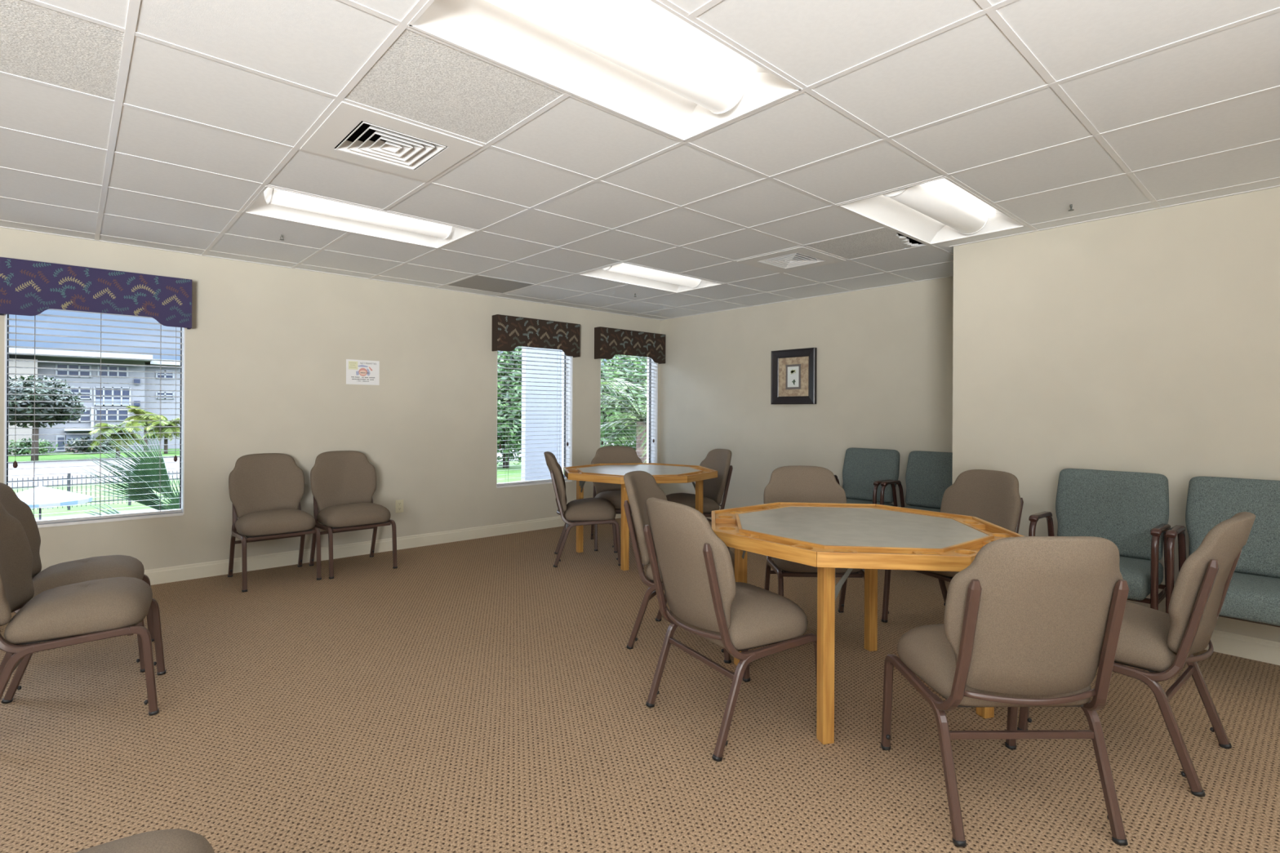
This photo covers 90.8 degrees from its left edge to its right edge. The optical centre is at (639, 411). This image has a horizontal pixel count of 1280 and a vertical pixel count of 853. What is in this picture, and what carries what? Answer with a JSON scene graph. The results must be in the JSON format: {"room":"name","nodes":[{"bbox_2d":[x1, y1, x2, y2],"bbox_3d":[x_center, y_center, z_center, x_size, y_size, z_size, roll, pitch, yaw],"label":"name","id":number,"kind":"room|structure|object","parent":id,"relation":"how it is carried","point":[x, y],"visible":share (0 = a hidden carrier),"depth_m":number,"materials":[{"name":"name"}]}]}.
{"room":"care facility","nodes":[
{"label":"care facility","id":0,"kind":"room"},
{"bbox_2d":[0,227,661,572],"bbox_3d":[-3.204,-0.121,5.003,9.460,2.750,0.200,0,0,-42],"label":"wall","id":1,"kind":"structure","parent":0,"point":[268,348],"depth_m":5.37,"materials":[{"name":"paint"}]},
{"bbox_2d":[4,314,185,528],"bbox_3d":[-3.792,-0.031,4.434,0.949,1.596,0.157,0,0,-42],"label":"window","id":2,"kind":"structure","parent":1,"relation":"attached to","point":[6,316],"depth_m":4.46,"materials":[{"name":"glass"},{"name":"white painted aluminum"}]},
{"bbox_2d":[6,308,182,524],"bbox_3d":[-3.774,-0.036,4.414,0.929,1.562,0.076,0,0,-42],"label":"window blind","id":3,"kind":"object","parent":1,"relation":"attached to","point":[15,463],"visible":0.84,"depth_m":4.40,"materials":[{"name":"grey plastic"}]},
{"bbox_2d":[0,257,191,328],"bbox_3d":[-3.699,-0.797,4.341,0.997,0.356,0.111,0,0,-42],"label":"window valance","id":4,"kind":"object","parent":1,"relation":"attached to","point":[27,287],"visible":1,"depth_m":4.26,"materials":[{"name":"purple fabric"}]},
{"bbox_2d":[346,359,379,385],"bbox_3d":[-2.440,-0.348,5.556,0.282,0.216,0.003,0,0,-42],"label":"notice","id":5,"kind":"object","parent":1,"relation":"attached to","point":[357,371],"visible":1,"depth_m":5.56,"materials":[{"name":"white paper"}]},
{"bbox_2d":[351,372,374,382],"bbox_3d":[-2.439,-0.308,5.557,0.199,0.081,0.001,0,0,-42],"label":"print","id":6,"kind":"object","parent":5,"relation":"attached to","point":[355,376],"depth_m":5.56,"materials":[{"name":"grey paper"}]},
{"bbox_2d":[355,364,373,376],"bbox_3d":[-2.431,-0.366,5.564,0.144,0.101,0.001,0,0,-42],"label":"print","id":7,"kind":"object","parent":5,"relation":"attached to","point":[361,370],"depth_m":5.57},
{"bbox_2d":[144,513,631,585],"bbox_3d":[-3.139,1.198,4.924,9.160,0.113,0.014,0,0,-42],"label":"baseboard","id":8,"kind":"structure","parent":1,"relation":"attached to","point":[208,569],"depth_m":5.45,"materials":[{"name":"beige paint"}]},
{"bbox_2d":[395,499,403,512],"bbox_3d":[-2.201,0.864,5.774,0.072,0.116,0.009,0,0,-42],"label":"wall outlet","id":9,"kind":"object","parent":1,"relation":"attached to","point":[399,504],"visible":1,"depth_m":5.77,"materials":[{"name":"beige plastic"}]},
{"bbox_2d":[497,346,570,485],"bbox_3d":[-1.140,-0.023,6.796,0.932,1.562,0.076,0,0,-42],"label":"window blind","id":10,"kind":"object","parent":1,"relation":"attached to","point":[560,351],"visible":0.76,"depth_m":6.79,"materials":[{"name":"grey plastic"}]},
{"bbox_2d":[496,351,573,488],"bbox_3d":[-1.159,-0.018,6.817,0.952,1.596,0.157,0,0,-42],"label":"window","id":11,"kind":"structure","parent":1,"relation":"attached to","point":[566,449],"depth_m":7.11,"materials":[{"name":"glass"},{"name":"white painted metal"}]},
{"bbox_2d":[491,314,580,357],"bbox_3d":[-1.085,-0.796,6.705,1.029,0.363,0.111,0,0,-42],"label":"window valance","id":12,"kind":"object","parent":1,"relation":"attached to","point":[508,332],"visible":1,"depth_m":6.61,"materials":[{"name":"black fabric"}]},
{"bbox_2d":[600,355,655,462],"bbox_3d":[-0.151,-0.018,7.692,0.907,1.562,0.076,0,0,-42],"label":"window blind","id":13,"kind":"object","parent":1,"relation":"attached to","point":[608,362],"visible":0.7,"depth_m":7.71,"materials":[{"name":"grey plastic"}]},
{"bbox_2d":[600,357,657,462],"bbox_3d":[-0.169,-0.013,7.712,0.927,1.596,0.157,0,0,-42],"label":"window","id":14,"kind":"structure","parent":1,"relation":"attached to","point":[653,433],"depth_m":8.02,"materials":[{"name":"glass"},{"name":"white painted aluminium"}]},
{"bbox_2d":[594,326,665,364],"bbox_3d":[-0.104,-0.791,7.592,1.044,0.363,0.111,0,0,-42],"label":"window valance","id":15,"kind":"object","parent":1,"relation":"attached to","point":[609,342],"visible":1,"depth_m":7.49,"materials":[{"name":"black fabric"}]},
{"bbox_2d":[520,346,562,481],"bbox_3d":[-1.231,0.464,9.818,1.350,7.600,0.110,0,0,-42],"label":"wall","id":16,"kind":"structure","parent":0,"point":[549,440],"depth_m":9.50,"materials":[{"name":"white paint"}]},
{"bbox_2d":[0,516,1279,852],"bbox_3d":[0.515,1.333,0.884,9.460,0.120,11.310,0,0,-42],"label":"floor","id":17,"kind":"structure","parent":0,"point":[485,695],"depth_m":2.47,"materials":[{"name":"carpet"}]},
{"bbox_2d":[0,482,154,675],"bbox_3d":[-2.796,0.796,3.088,0.655,0.930,0.520,0,0,-34],"label":"chair","id":18,"kind":"object","parent":17,"relation":"on","point":[92,568],"visible":0.34,"depth_m":3.07,"materials":[{"name":"brown fabric"}]},
{"bbox_2d":[0,502,165,715],"bbox_3d":[-2.418,0.798,2.656,0.655,0.930,0.520,0,0,-34],"label":"chair","id":19,"kind":"object","parent":17,"relation":"on","point":[95,610],"visible":1,"depth_m":2.58,"materials":[{"name":"brown fabric"}]},
{"bbox_2d":[75,829,214,852],"bbox_3d":[-0.946,0.806,0.909,0.655,0.930,0.520,0,0,-34],"label":"chair","id":20,"kind":"object","parent":17,"relation":"on","point":[166,841],"visible":1,"depth_m":1.12,"materials":[{"name":"brown fabric"}]},
{"bbox_2d":[227,453,321,592],"bbox_3d":[-2.791,0.796,4.799,0.520,0.930,0.655,0,0,-42],"label":"chair","id":21,"kind":"object","parent":17,"relation":"on","point":[266,490],"visible":1,"depth_m":4.82,"materials":[{"name":"brown fabric"}]},
{"bbox_2d":[308,450,397,578],"bbox_3d":[-2.358,0.798,5.154,0.520,0.930,0.655,0,0,-42],"label":"chair","id":22,"kind":"object","parent":17,"relation":"on","point":[343,482],"visible":0.97,"depth_m":5.17,"materials":[{"name":"brown fabric"}]},
{"bbox_2d":[543,451,621,567],"bbox_3d":[-0.497,0.808,5.417,0.655,0.930,0.520,0,0,-7],"label":"chair","id":23,"kind":"object","parent":17,"relation":"on","point":[588,511],"visible":1,"depth_m":5.20,"materials":[{"name":"brown fabric"}]},
{"bbox_2d":[590,445,642,551],"bbox_3d":[-0.206,0.809,6.099,0.520,0.930,0.655,0,0,-8],"label":"chair","id":24,"kind":"object","parent":17,"relation":"on","point":[611,492],"visible":0.37,"depth_m":6.27,"materials":[{"name":"brown fabric"}]},
{"bbox_2d":[563,462,717,570],"bbox_3d":[-0.014,0.889,5.601,1.293,0.762,1.293,0,0,-11],"label":"table","id":25,"kind":"object","parent":17,"relation":"on","point":[615,473],"visible":0.84,"depth_m":5.41,"materials":[{"name":"brown wood"}]},
{"bbox_2d":[623,471,734,663],"bbox_3d":[0.239,0.811,3.538,0.655,0.930,0.520,0,0,20],"label":"chair","id":26,"kind":"object","parent":17,"relation":"on","point":[641,486],"visible":0.36,"depth_m":3.40,"materials":[{"name":"brown fabric"}]},
{"bbox_2d":[666,448,733,549],"bbox_3d":[0.508,0.813,5.830,0.655,0.930,0.520,0,0,-22],"label":"chair","id":27,"kind":"object","parent":17,"relation":"on","point":[717,460],"visible":0.5,"depth_m":5.74,"materials":[{"name":"brown fabric"}]},
{"bbox_2d":[643,497,817,761],"bbox_3d":[0.358,0.812,2.625,0.655,0.930,0.520,0,0,-30],"label":"chair","id":28,"kind":"object","parent":17,"relation":"on","point":[704,598],"visible":0.95,"depth_m":2.44,"materials":[{"name":"brown fabric"}]},
{"bbox_2d":[763,465,864,613],"bbox_3d":[1.038,0.816,3.811,0.520,0.930,0.655,0,0,2],"label":"chair","id":29,"kind":"object","parent":17,"relation":"on","point":[795,483],"visible":0.36,"depth_m":4.01,"materials":[{"name":"brown fabric"}]},
{"bbox_2d":[834,448,899,506],"bbox_3d":[1.924,0.808,5.581,0.588,0.949,0.582,0,0,-42],"label":"armchair","id":30,"kind":"object","parent":17,"relation":"on","point":[864,469],"visible":0.48,"depth_m":5.67,"materials":[{"name":"teal fabric"}]},
{"bbox_2d":[711,502,1023,744],"bbox_3d":[0.980,0.894,2.913,1.293,0.762,1.293,0,0,-39],"label":"table","id":31,"kind":"object","parent":17,"relation":"on","point":[828,537],"visible":0.87,"depth_m":2.61,"materials":[{"name":"brown wood"}]},
{"bbox_2d":[880,450,952,511],"bbox_3d":[2.327,0.810,5.136,0.588,0.949,0.582,0,0,-42],"label":"armchair","id":32,"kind":"object","parent":17,"relation":"on","point":[928,475],"visible":0.36,"depth_m":5.29,"materials":[{"name":"teal fabric"}]},
{"bbox_2d":[881,469,1023,622],"bbox_3d":[1.868,0.820,3.733,0.655,0.930,0.520,0,0,-22],"label":"chair","id":33,"kind":"object","parent":17,"relation":"on","point":[993,496],"visible":0.31,"depth_m":3.81,"materials":[{"name":"brown fabric"}]},
{"bbox_2d":[880,536,1128,846],"bbox_3d":[1.179,0.816,2.085,0.520,0.930,0.655,0,0,-1],"label":"chair","id":34,"kind":"object","parent":17,"relation":"on","point":[1031,621],"visible":1,"depth_m":1.87,"materials":[{"name":"beige fabric"}]},
{"bbox_2d":[1028,468,1170,672],"bbox_3d":[2.515,0.811,3.452,0.588,0.949,0.582,0,0,-42],"label":"armchair","id":35,"kind":"object","parent":17,"relation":"on","point":[1130,510],"visible":0.63,"depth_m":3.50,"materials":[{"name":"teal fabric"}]},
{"bbox_2d":[1017,511,1255,797],"bbox_3d":[1.913,0.820,2.431,0.520,0.930,0.655,0,0,-39],"label":"chair","id":36,"kind":"object","parent":17,"relation":"on","point":[1159,642],"visible":0.76,"depth_m":2.19,"materials":[{"name":"brown fabric"}]},
{"bbox_2d":[1165,475,1279,677],"bbox_3d":[2.914,0.813,3.011,0.588,0.949,0.582,0,0,-42],"label":"armchair","id":37,"kind":"object","parent":17,"relation":"on","point":[1253,593],"visible":0.6,"depth_m":3.10,"materials":[{"name":"teal fabric"}]},
{"bbox_2d":[0,0,1279,319],"bbox_3d":[0.579,-1.321,0.828,9.360,0.313,11.060,0,0,-42],"label":"ceiling","id":38,"kind":"structure","parent":0,"point":[321,45],"depth_m":2.64,"materials":[{"name":"tile"}]},
{"bbox_2d":[242,186,477,248],"bbox_3d":[-1.694,-1.225,3.896,1.205,0.112,0.596,0,0,-42],"label":"ceiling light","id":39,"kind":"object","parent":38,"relation":"attached to","point":[270,202],"visible":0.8,"depth_m":3.92,"materials":[{"name":"white plastic"}]},
{"bbox_2d":[263,186,453,239],"bbox_3d":[-1.694,-1.215,3.896,1.067,0.092,0.204,0,0,-42],"label":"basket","id":40,"kind":"object","parent":39,"relation":"on","point":[272,196],"depth_m":3.79,"materials":[{"name":"white plastic"}]},
{"bbox_2d":[299,101,482,182],"bbox_3d":[-1.102,-1.248,2.788,0.584,0.164,0.584,0,0,-42],"label":"ceiling vent","id":41,"kind":"object","parent":38,"relation":"in","point":[351,133],"visible":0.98,"depth_m":2.80,"materials":[{"name":"white metal"}]},
{"bbox_2d":[438,275,533,295],"bbox_3d":[-1.450,-1.179,5.899,0.610,0.010,0.788,0,0,-42],"label":"panel","id":42,"kind":"object","parent":38,"relation":"attached to","point":[477,282],"visible":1,"depth_m":5.87,"materials":[{"name":"tile"}]},
{"bbox_2d":[407,0,802,141],"bbox_3d":[-0.058,-1.217,2.088,1.205,0.112,0.596,0,0,-42],"label":"ceiling light","id":43,"kind":"object","parent":38,"relation":"attached to","point":[644,62],"visible":0.99,"depth_m":2.14,"materials":[{"name":"white plastic"}]},
{"bbox_2d":[484,0,746,114],"bbox_3d":[-0.058,-1.207,2.088,1.067,0.092,0.204,0,0,-42],"label":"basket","id":44,"kind":"object","parent":43,"relation":"on","point":[604,28],"depth_m":2.06,"materials":[{"name":"white plastic"}]},
{"bbox_2d":[0,0,1279,318],"bbox_3d":[0.545,-1.163,0.865,9.160,0.002,10.960,0,0,-42],"label":"ceiling grid","id":45,"kind":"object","parent":38,"relation":"attached to","point":[129,30],"depth_m":2.70,"materials":[{"name":"white paint"}]},
{"bbox_2d":[577,262,723,293],"bbox_3d":[0.115,-1.216,5.532,1.205,0.112,0.596,0,0,-42],"label":"ceiling light","id":46,"kind":"object","parent":38,"relation":"attached to","point":[624,273],"visible":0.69,"depth_m":5.61,"materials":[{"name":"white plastic"}]},
{"bbox_2d":[737,246,844,272],"bbox_3d":[1.159,-1.237,4.832,0.584,0.164,0.584,0,0,-42],"label":"ceiling vent","id":47,"kind":"object","parent":38,"relation":"in","point":[798,258],"visible":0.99,"depth_m":4.82,"materials":[{"name":"white metal"}]},
{"bbox_2d":[837,177,1026,244],"bbox_3d":[1.750,-1.208,3.724,1.205,0.112,0.596,0,0,-42],"label":"ceiling light","id":48,"kind":"object","parent":38,"relation":"attached to","point":[940,210],"visible":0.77,"depth_m":3.80,"materials":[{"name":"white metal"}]},
{"bbox_2d":[1068,204,1074,211],"bbox_3d":[2.401,-1.141,3.513,0.079,0.038,0.079,0,0,-42],"label":"sprinkler","id":49,"kind":"object","parent":38,"relation":"attached to","point":[1071,205],"visible":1,"depth_m":3.51,"materials":[{"name":"white metal"}]},
{"bbox_2d":[660,276,953,510],"bbox_3d":[1.710,-0.096,6.509,0.150,2.750,4.160,0,0,-42],"label":"wall","id":50,"kind":"structure","parent":0,"point":[885,353],"depth_m":6.34,"materials":[{"name":"paint"}]},
{"bbox_2d":[770,347,817,404],"bbox_3d":[1.580,-0.362,6.509,0.046,0.566,0.528,0,0,-42],"label":"framed picture","id":51,"kind":"object","parent":50,"relation":"attached to","point":[793,377],"visible":1,"depth_m":6.49,"materials":[{"name":"black wood"}]},
{"bbox_2d":[787,366,799,386],"bbox_3d":[1.580,-0.362,6.509,0.001,0.212,0.136,0,0,-42],"label":"print","id":52,"kind":"object","parent":51,"relation":"attached to","point":[793,371],"depth_m":6.50,"materials":[{"name":"white paper"}]},
{"bbox_2d":[952,186,1279,642],"bbox_3d":[4.953,-0.080,2.188,1.140,2.750,7.000,0,0,-42],"label":"wall","id":53,"kind":"structure","parent":0,"point":[1148,341],"depth_m":3.67,"materials":[{"name":"paint"}]},
{"bbox_2d":[0,185,1279,319],"bbox_3d":[0.545,-1.163,0.865,9.160,0.005,10.960,0,0,-42],"label":"trim","id":54,"kind":"structure","parent":53,"relation":"attached to","point":[1276,186],"depth_m":4.52,"materials":[{"name":"white paint"}]},
{"bbox_2d":[1204,630,1279,665],"bbox_3d":[4.518,1.236,1.801,0.014,0.113,7.000,0,0,-42],"label":"baseboard","id":55,"kind":"structure","parent":53,"relation":"attached to","point":[1228,643],"depth_m":3.29,"materials":[{"name":"beige paint"}]},
{"label":"outside","id":56,"kind":"structure","parent":0,"visible":0},
{"bbox_2d":[8,441,521,517],"bbox_3d":[-39.880,4.221,96.228,190.000,0.300,183.800,0,0,-42],"label":"lawn","id":57,"kind":"structure","parent":56,"point":[171,452],"depth_m":34.55,"materials":[{"name":"green plant"}]},
{"bbox_2d":[8,437,57,456],"bbox_3d":[-55.732,3.249,57.462,3.986,1.851,1.758,0,0,-42],"label":"shrub","id":58,"kind":"object","parent":57,"relation":"on","point":[17,445],"visible":0.67,"depth_m":57.17,"materials":[{"name":"green plant"}]},
{"bbox_2d":[8,374,87,461],"bbox_3d":[-49.587,0.391,51.858,6.411,7.272,5.199,0,0,-37],"label":"shade tree","id":59,"kind":"object","parent":57,"relation":"on","point":[19,384],"visible":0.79,"depth_m":51.45,"materials":[{"name":"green plant"}]},
{"bbox_2d":[62,435,115,453],"bbox_3d":[-52.526,3.193,60.353,4.287,1.928,1.762,0,0,-42],"label":"shrub","id":60,"kind":"object","parent":57,"relation":"on","point":[77,443],"visible":0.73,"depth_m":59.83,"materials":[{"name":"green plant"}]},
{"bbox_2d":[8,470,179,510],"bbox_3d":[-24.169,3.374,26.696,28.100,1.550,0.100,0,0,-42],"label":"iron fence","id":61,"kind":"object","parent":57,"relation":"on","point":[68,477],"visible":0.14,"depth_m":26.91,"materials":[{"name":"black"}]},
{"bbox_2d":[8,347,180,454],"bbox_3d":[-52.980,-0.833,72.353,63.500,10.104,14.600,0,0,-42],"label":"apartment building","id":62,"kind":"structure","parent":57,"relation":"on","point":[19,357],"depth_m":63.78,"materials":[{"name":"grey"}]},
{"bbox_2d":[87,419,145,457],"bbox_3d":[-45.630,2.339,55.153,4.086,3.406,4.374,0,0,-42],"label":"palm tree","id":63,"kind":"object","parent":57,"relation":"on","point":[108,430],"visible":0.78,"depth_m":54.42,"materials":[{"name":"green plant"}]},
{"bbox_2d":[123,405,168,452],"bbox_3d":[-49.615,1.701,63.351,3.663,4.643,3.765,0,0,-42],"label":"palm tree","id":64,"kind":"object","parent":57,"relation":"on","point":[137,411],"visible":0.69,"depth_m":62.62,"materials":[{"name":"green plant"}]},
{"bbox_2d":[142,416,179,453],"bbox_3d":[-45.822,2.231,61.075,3.746,3.619,3.925,0,0,-42],"label":"palm tree","id":65,"kind":"object","parent":57,"relation":"on","point":[175,430],"visible":0.73,"depth_m":60.18,"materials":[{"name":"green plant"}]},
{"bbox_2d":[497,346,521,468],"bbox_3d":[-10.422,-1.264,47.417,8.275,10.973,8.463,0,0,39],"label":"shade tree","id":66,"kind":"object","parent":57,"relation":"on","point":[516,433],"visible":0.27,"depth_m":45.51,"materials":[{"name":"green plant"}]},
{"bbox_2d":[600,354,647,450],"bbox_3d":[-1.212,-0.237,35.653,7.574,9.011,8.118,0,0,11],"label":"shade tree","id":67,"kind":"object","parent":57,"relation":"on","point":[615,411],"visible":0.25,"depth_m":33.45,"materials":[{"name":"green plant"}]},
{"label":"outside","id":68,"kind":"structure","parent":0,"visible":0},
{"bbox_2d":[35,508,157,519],"bbox_3d":[-18.730,4.161,10.246,46.000,0.030,27.700,0,0,-42],"label":"pool deck","id":69,"kind":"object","parent":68,"point":[148,509],"depth_m":25.33,"materials":[{"name":"white concrete"}]},
{"bbox_2d":[15,485,92,519],"bbox_3d":[-15.220,3.034,16.000,2.000,2.319,2.000,0,0,-42],"label":"parasol","id":70,"kind":"object","parent":69,"relation":"on","point":[63,495],"visible":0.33,"depth_m":15.73,"materials":[{"name":"grey fabric"}]},
{"bbox_2d":[74,417,179,515],"bbox_3d":[-4.604,2.136,5.794,1.154,4.223,0.762,0,0,-42],"label":"fan palm","id":71,"kind":"object","parent":69,"relation":"on","point":[152,467],"visible":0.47,"depth_m":5.83,"materials":[{"name":"green leaf"},{"name":"brown bark"}]},
{"bbox_2d":[600,379,647,462],"bbox_3d":[0.205,1.687,13.011,4.179,5.167,3.702,0,0,5],"label":"palm tree","id":72,"kind":"object","parent":69,"relation":"on","point":[642,429],"visible":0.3,"depth_m":12.88,"materials":[{"name":"green plant"}]},
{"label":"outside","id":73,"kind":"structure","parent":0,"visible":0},
{"bbox_2d":[8,441,634,483],"bbox_3d":[-13.984,4.185,67.604,190.000,0.030,19.000,0,0,-42],"label":"road","id":74,"kind":"structure","parent":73,"point":[63,469],"depth_m":44.55,"materials":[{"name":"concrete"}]},
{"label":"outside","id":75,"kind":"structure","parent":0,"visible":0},
{"bbox_2d":[8,456,519,488],"bbox_3d":[-13.346,4.153,66.899,190.000,0.100,22.100,0,0,-42],"label":"sidewalk","id":76,"kind":"structure","parent":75,"point":[74,482],"depth_m":36.24,"materials":[{"name":"grey concrete"}]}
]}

